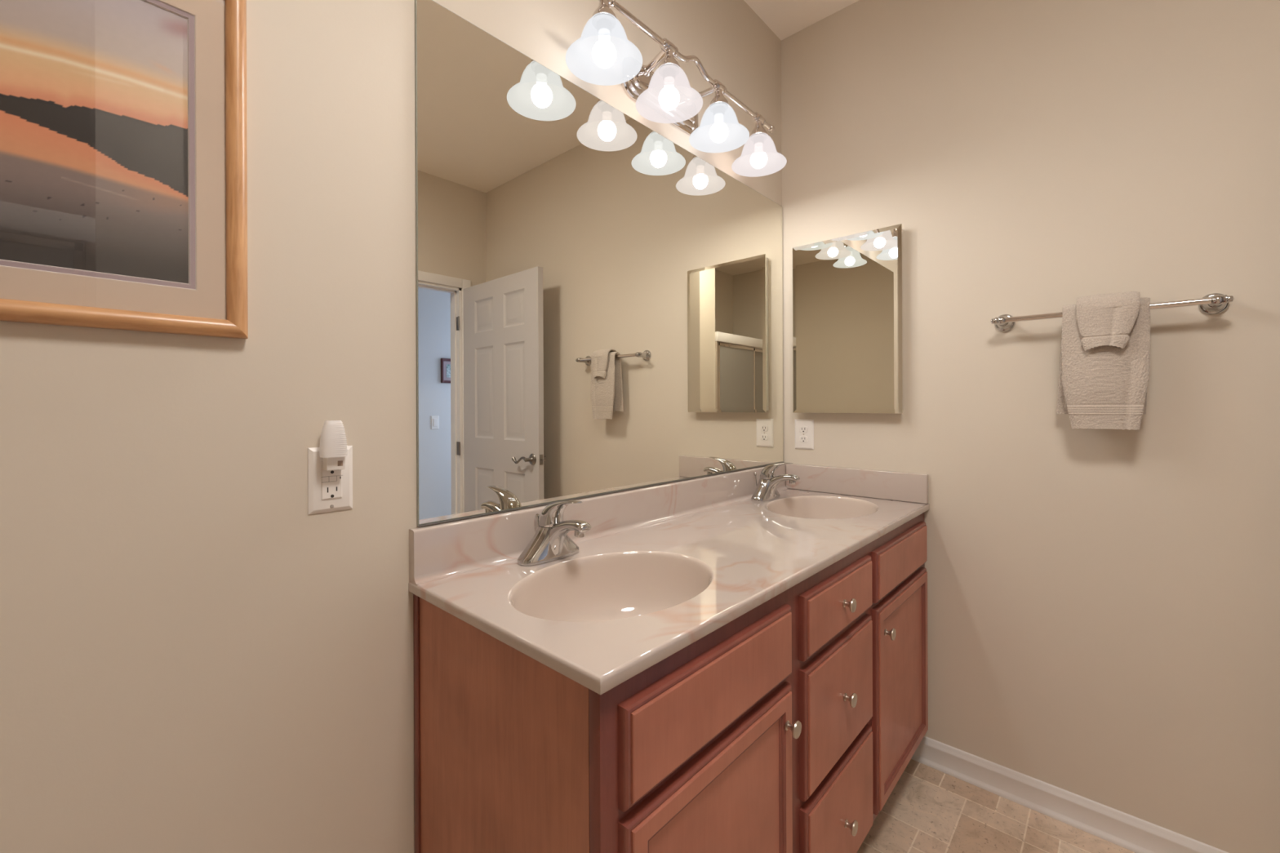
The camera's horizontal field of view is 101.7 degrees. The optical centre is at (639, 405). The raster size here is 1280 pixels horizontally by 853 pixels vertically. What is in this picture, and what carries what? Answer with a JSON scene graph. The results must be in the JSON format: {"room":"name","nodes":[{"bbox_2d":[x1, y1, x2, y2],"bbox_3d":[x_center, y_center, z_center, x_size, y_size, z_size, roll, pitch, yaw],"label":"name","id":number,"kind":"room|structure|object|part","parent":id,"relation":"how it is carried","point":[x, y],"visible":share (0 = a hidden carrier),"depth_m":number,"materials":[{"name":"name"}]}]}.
{"room":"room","nodes":[
{"label":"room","id":0,"kind":"room"},
{"bbox_2d":[0,0,782,852],"bbox_3d":[-0.601,-0.136,0.946,0.120,2.746,3.640,0,0,42],"label":"wall","id":1,"kind":"structure","parent":0,"point":[194,659],"depth_m":0.85,"materials":[{"name":"beige paint"}]},
{"bbox_2d":[0,0,248,338],"bbox_3d":[-0.855,-0.378,0.562,0.023,0.546,0.702,0,0,42],"label":"picture frame","id":2,"kind":"object","parent":1,"relation":"attached to","point":[123,123],"visible":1,"depth_m":0.72,"materials":[{"name":"brown wood"}]},
{"bbox_2d":[0,0,188,283],"bbox_3d":[-0.861,-0.377,0.567,0.001,0.397,0.567,0,0,42],"label":"print","id":3,"kind":"object","parent":2,"relation":"attached to","point":[94,93],"depth_m":0.70},
{"bbox_2d":[307,445,352,514],"bbox_3d":[-0.541,0.129,0.915,0.008,0.114,0.070,0,0,42],"label":"power outlet","id":4,"kind":"object","parent":1,"relation":"attached to","point":[331,491],"visible":0.96,"depth_m":0.91,"materials":[{"name":"white plastic"}]},
{"bbox_2d":[321,461,342,499],"bbox_3d":[-0.540,0.129,0.914,0.004,0.070,0.035,0,0,42],"label":"receptacle","id":5,"kind":"object","parent":4,"relation":"attached to","point":[331,481],"depth_m":0.91,"materials":[{"name":"white plastic"}]},
{"bbox_2d":[319,420,347,471],"bbox_3d":[-0.529,0.068,0.899,0.033,0.086,0.040,0,0,42],"label":"night light","id":6,"kind":"object","parent":4,"relation":"attached to","point":[333,449],"visible":1,"depth_m":0.89,"materials":[{"name":"white plastic"}]},
{"bbox_2d":[408,464,788,586],"bbox_3d":[0.083,0.296,1.578,0.035,0.117,1.546,0,0,42],"label":"backsplash","id":7,"kind":"structure","parent":1,"relation":"attached to","point":[439,551],"depth_m":1.30,"materials":[{"name":"stone"}]},
{"bbox_2d":[414,0,783,526],"bbox_3d":[0.074,-0.293,1.590,0.008,1.056,1.525,0,0,42],"label":"wall mirror","id":8,"kind":"object","parent":1,"relation":"attached to","point":[599,302],"visible":1,"depth_m":1.32,"materials":[{"name":"grey mirror"}]},
{"bbox_2d":[565,0,786,177],"bbox_3d":[0.145,-0.906,1.514,0.219,0.201,0.923,0,0,42],"label":"vanity light","id":9,"kind":"object","parent":1,"relation":"attached to","point":[603,55],"visible":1,"depth_m":1.46,"materials":[{"name":"white glass"}]},
{"bbox_3d":[-0.085,-0.864,1.235,0.182,0.098,0.182,0,0,42],"label":"lamp shade","id":10,"kind":"part","parent":9,"relation":"part of","materials":[{"name":"white glass"}]},
{"bbox_3d":[0.050,-0.964,1.458,0.029,0.034,0.106,0,0,-39],"label":"bracket arm","id":11,"kind":"part","parent":9,"relation":"part of","materials":[{"name":"silver metal"}]},
{"bbox_3d":[0.079,-0.864,1.415,0.182,0.098,0.182,0,0,42],"label":"lamp shade","id":12,"kind":"part","parent":9,"relation":"part of","materials":[{"name":"white glass"}]},
{"bbox_3d":[0.195,-0.965,1.617,0.106,0.034,0.029,0,0,33],"label":"bracket arm","id":13,"kind":"part","parent":9,"relation":"part of","materials":[{"name":"silver metal"}]},
{"bbox_3d":[0.241,-0.865,1.592,0.182,0.098,0.182,0,0,42],"label":"lamp shade","id":14,"kind":"part","parent":9,"relation":"part of","materials":[{"name":"white glass"}]},
{"bbox_3d":[0.403,-0.866,1.769,0.182,0.098,0.182,0,0,42],"label":"lamp shade","id":15,"kind":"part","parent":9,"relation":"part of","materials":[{"name":"white glass"}]},
{"bbox_2d":[743,0,858,39],"bbox_3d":[0.280,-1.562,0.135,2.522,0.100,3.640,0,0,42],"label":"ceiling","id":16,"kind":"structure","parent":0,"point":[785,18],"depth_m":2.00,"materials":[{"name":"beige paint"}]},
{"bbox_2d":[856,759,1135,852],"bbox_3d":[0.335,1.234,0.096,2.402,0.001,3.400,0,0,42],"label":"floor","id":17,"kind":"structure","parent":0,"point":[928,810],"depth_m":1.53,"materials":[{"name":"tile"}]},
{"bbox_2d":[413,512,928,852],"bbox_3d":[0.287,0.797,1.398,0.574,0.874,1.538,0,0,42],"label":"vanity cabinet","id":18,"kind":"object","parent":17,"relation":"on","point":[788,726],"visible":0.96,"depth_m":0.91,"materials":[{"name":"brown wood"}]},
{"bbox_3d":[-0.435,0.800,1.019,0.019,0.874,0.004,0,0,42],"label":"scribe moulding","id":19,"kind":"part","parent":18,"relation":"part of","materials":[{"name":"brown wood"}]},
{"bbox_3d":[-0.248,0.799,0.862,0.507,0.874,0.016,0,0,42],"label":"panel","id":20,"kind":"part","parent":18,"relation":"part of","materials":[{"name":"brown wood"}]},
{"bbox_2d":[408,464,929,695],"bbox_3d":[0.271,0.364,1.405,0.546,0.253,1.548,0,0,42],"label":"countertop","id":21,"kind":"structure","parent":18,"relation":"on","point":[658,570],"depth_m":1.16,"materials":[{"name":"beige stone"}]},
{"bbox_2d":[516,500,591,565],"bbox_3d":[-0.194,0.272,1.144,0.147,0.137,0.168,0,0,-18],"label":"faucet","id":22,"kind":"object","parent":21,"relation":"on","point":[551,541],"visible":1,"depth_m":1.14,"materials":[{"name":"silver metal"}]},
{"bbox_3d":[-0.234,0.285,1.201,0.018,0.073,0.010,0,0,42],"label":"pop rod","id":23,"kind":"part","parent":22,"relation":"part of","materials":[{"name":"silver metal"}]},
{"bbox_3d":[-0.174,0.235,1.147,0.122,0.063,0.052,0,0,42],"label":"lever handle","id":24,"kind":"part","parent":22,"relation":"part of","materials":[{"name":"silver metal"}]},
{"bbox_3d":[-0.164,0.291,1.138,0.145,0.096,0.052,0,0,42],"label":"spout","id":25,"kind":"part","parent":22,"relation":"part of","materials":[{"name":"silver metal"}]},
{"bbox_2d":[507,551,714,622],"bbox_3d":[-0.045,0.416,1.022,0.340,0.152,0.444,0,0,42],"label":"basin","id":26,"kind":"object","parent":21,"relation":"in","point":[593,586],"depth_m":1.16,"materials":[{"name":"beige ceramic"}]},
{"bbox_2d":[751,462,799,502],"bbox_3d":[0.468,0.269,1.869,0.147,0.137,0.168,0,0,-18],"label":"faucet","id":27,"kind":"object","parent":21,"relation":"on","point":[766,490],"visible":1,"depth_m":1.86,"materials":[{"name":"silver metal"}]},
{"bbox_3d":[0.429,0.282,1.926,0.018,0.073,0.010,0,0,42],"label":"pop rod","id":28,"kind":"part","parent":27,"relation":"part of","materials":[{"name":"silver metal"}]},
{"bbox_3d":[0.488,0.232,1.872,0.122,0.063,0.052,0,0,42],"label":"lever handle","id":29,"kind":"part","parent":27,"relation":"part of","materials":[{"name":"silver metal"}]},
{"bbox_3d":[0.499,0.288,1.863,0.145,0.096,0.052,0,0,42],"label":"spout","id":30,"kind":"part","parent":27,"relation":"part of","materials":[{"name":"silver metal"}]},
{"bbox_2d":[765,495,879,519],"bbox_3d":[0.613,0.413,1.756,0.340,0.152,0.444,0,0,42],"label":"basin","id":31,"kind":"object","parent":21,"relation":"in","point":[799,507],"depth_m":1.92,"materials":[{"name":"beige ceramic"}]},
{"bbox_2d":[786,463,928,503],"bbox_3d":[0.794,0.285,1.961,0.520,0.101,0.020,0,0,42],"label":"side splash","id":32,"kind":"object","parent":21,"relation":"on","point":[913,487],"visible":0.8,"depth_m":1.93,"materials":[{"name":"stone"}]},
{"bbox_3d":[0.138,0.466,0.862,0.020,0.138,0.475,0,0,42],"label":"false drawer","id":33,"kind":"part","parent":18,"relation":"part of","materials":[{"name":"brown wood"}]},
{"bbox_3d":[0.139,0.829,0.862,0.020,0.552,0.475,0,0,42],"label":"door","id":34,"kind":"part","parent":18,"relation":"part of","materials":[{"name":"brown wood"}]},
{"bbox_3d":[0.460,0.746,1.243,0.022,0.774,1.534,0,0,42],"label":"frame","id":35,"kind":"part","parent":18,"relation":"part of","materials":[{"name":"brown wood"}]},
{"bbox_3d":[0.292,0.616,0.997,0.025,0.032,0.032,0,0,42],"label":"knob","id":36,"kind":"part","parent":18,"relation":"part of","materials":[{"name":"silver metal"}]},
{"bbox_3d":[0.472,0.462,1.228,0.020,0.135,0.396,0,0,42],"label":"drawer","id":37,"kind":"part","parent":18,"relation":"part of","materials":[{"name":"brown wood"}]},
{"bbox_3d":[0.473,0.686,1.228,0.020,0.270,0.396,0,0,42],"label":"drawer","id":38,"kind":"part","parent":18,"relation":"part of","materials":[{"name":"brown wood"}]},
{"bbox_3d":[0.474,0.972,1.228,0.020,0.261,0.396,0,0,42],"label":"drawer","id":39,"kind":"part","parent":18,"relation":"part of","materials":[{"name":"brown wood"}]},
{"bbox_3d":[0.486,0.461,1.210,0.025,0.032,0.032,0,0,42],"label":"knob","id":40,"kind":"part","parent":18,"relation":"part of","materials":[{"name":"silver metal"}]},
{"bbox_3d":[0.488,0.681,1.212,0.025,0.032,0.032,0,0,42],"label":"knob","id":41,"kind":"part","parent":18,"relation":"part of","materials":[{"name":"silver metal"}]},
{"bbox_3d":[0.491,0.978,1.213,0.025,0.032,0.032,0,0,42],"label":"knob","id":42,"kind":"part","parent":18,"relation":"part of","materials":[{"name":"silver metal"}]},
{"bbox_3d":[0.683,0.622,1.425,0.025,0.032,0.032,0,0,42],"label":"knob","id":43,"kind":"part","parent":18,"relation":"part of","materials":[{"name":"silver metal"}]},
{"bbox_3d":[0.799,0.462,1.585,0.020,0.138,0.491,0,0,42],"label":"false drawer","id":44,"kind":"part","parent":18,"relation":"part of","materials":[{"name":"brown wood"}]},
{"bbox_3d":[0.802,0.825,1.587,0.020,0.552,0.495,0,0,42],"label":"door","id":45,"kind":"part","parent":18,"relation":"part of","materials":[{"name":"brown wood"}]},
{"bbox_2d":[781,0,1279,852],"bbox_3d":[1.517,-0.144,1.395,2.402,2.746,0.120,0,0,42],"label":"wall","id":46,"kind":"structure","parent":0,"point":[1104,605],"depth_m":1.53,"materials":[{"name":"beige paint"}]},
{"bbox_2d":[795,419,813,449],"bbox_3d":[0.658,0.114,2.094,0.080,0.120,0.008,0,0,42],"label":"power outlet","id":47,"kind":"object","parent":46,"relation":"attached to","point":[804,428],"visible":1,"depth_m":2.09,"materials":[{"name":"white plastic"}]},
{"bbox_2d":[799,426,807,433],"bbox_3d":[0.656,0.095,2.092,0.034,0.028,0.002,0,0,42],"label":"receptacle","id":48,"kind":"object","parent":47,"relation":"attached to","point":[802,429],"depth_m":2.09,"materials":[{"name":"grey plastic"}]},
{"bbox_2d":[799,435,808,442],"bbox_3d":[0.656,0.133,2.092,0.034,0.028,0.002,0,0,42],"label":"receptacle","id":49,"kind":"object","parent":47,"relation":"attached to","point":[802,438],"depth_m":2.09,"materials":[{"name":"grey plastic"}]},
{"bbox_2d":[792,223,902,413],"bbox_3d":[0.774,-0.303,1.963,0.405,0.660,0.041,0,0,42],"label":"medicine cabinet","id":50,"kind":"object","parent":46,"relation":"attached to","point":[847,291],"visible":1,"depth_m":1.93,"materials":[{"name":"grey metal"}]},
{"bbox_2d":[911,736,1228,852],"bbox_3d":[1.439,1.185,1.378,2.262,0.088,0.020,0,0,42],"label":"baseboard","id":51,"kind":"structure","parent":46,"relation":"attached to","point":[1135,834],"depth_m":1.55,"materials":[{"name":"white paint"}]},
{"bbox_2d":[990,293,1234,331],"bbox_3d":[1.289,-0.263,1.466,0.501,0.055,0.082,0,0,42],"label":"towel bar","id":52,"kind":"object","parent":46,"relation":"attached to","point":[1213,303],"visible":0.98,"depth_m":1.35,"materials":[{"name":"silver metal"}]},
{"bbox_3d":[1.124,-0.262,1.616,0.056,0.055,0.082,0,0,42],"label":"post","id":53,"kind":"part","parent":52,"relation":"part of","materials":[{"name":"silver metal"}]},
{"bbox_2d":[1056,297,1150,430],"bbox_3d":[1.273,-0.115,1.440,0.198,0.357,0.076,0,0,42],"label":"hand towel","id":54,"kind":"object","parent":52,"relation":"hanging from","point":[1104,387],"visible":0.89,"depth_m":1.41,"materials":[{"name":"beige fabric"}]},
{"bbox_2d":[1075,291,1140,351],"bbox_3d":[1.281,-0.230,1.429,0.130,0.159,0.103,0,0,42],"label":"washcloth","id":55,"kind":"object","parent":52,"relation":"on","point":[1102,319],"visible":0.9,"depth_m":1.40,"materials":[{"name":"beige fabric"}]},
{"bbox_3d":[1.271,-0.263,1.446,0.445,0.016,0.016,0,0,42],"label":"rail","id":56,"kind":"part","parent":52,"relation":"part of","materials":[{"name":"silver metal"}]},
{"bbox_3d":[1.453,-0.263,1.315,0.056,0.055,0.082,0,0,42],"label":"post","id":57,"kind":"part","parent":52,"relation":"part of","materials":[{"name":"silver metal"}]}
]}

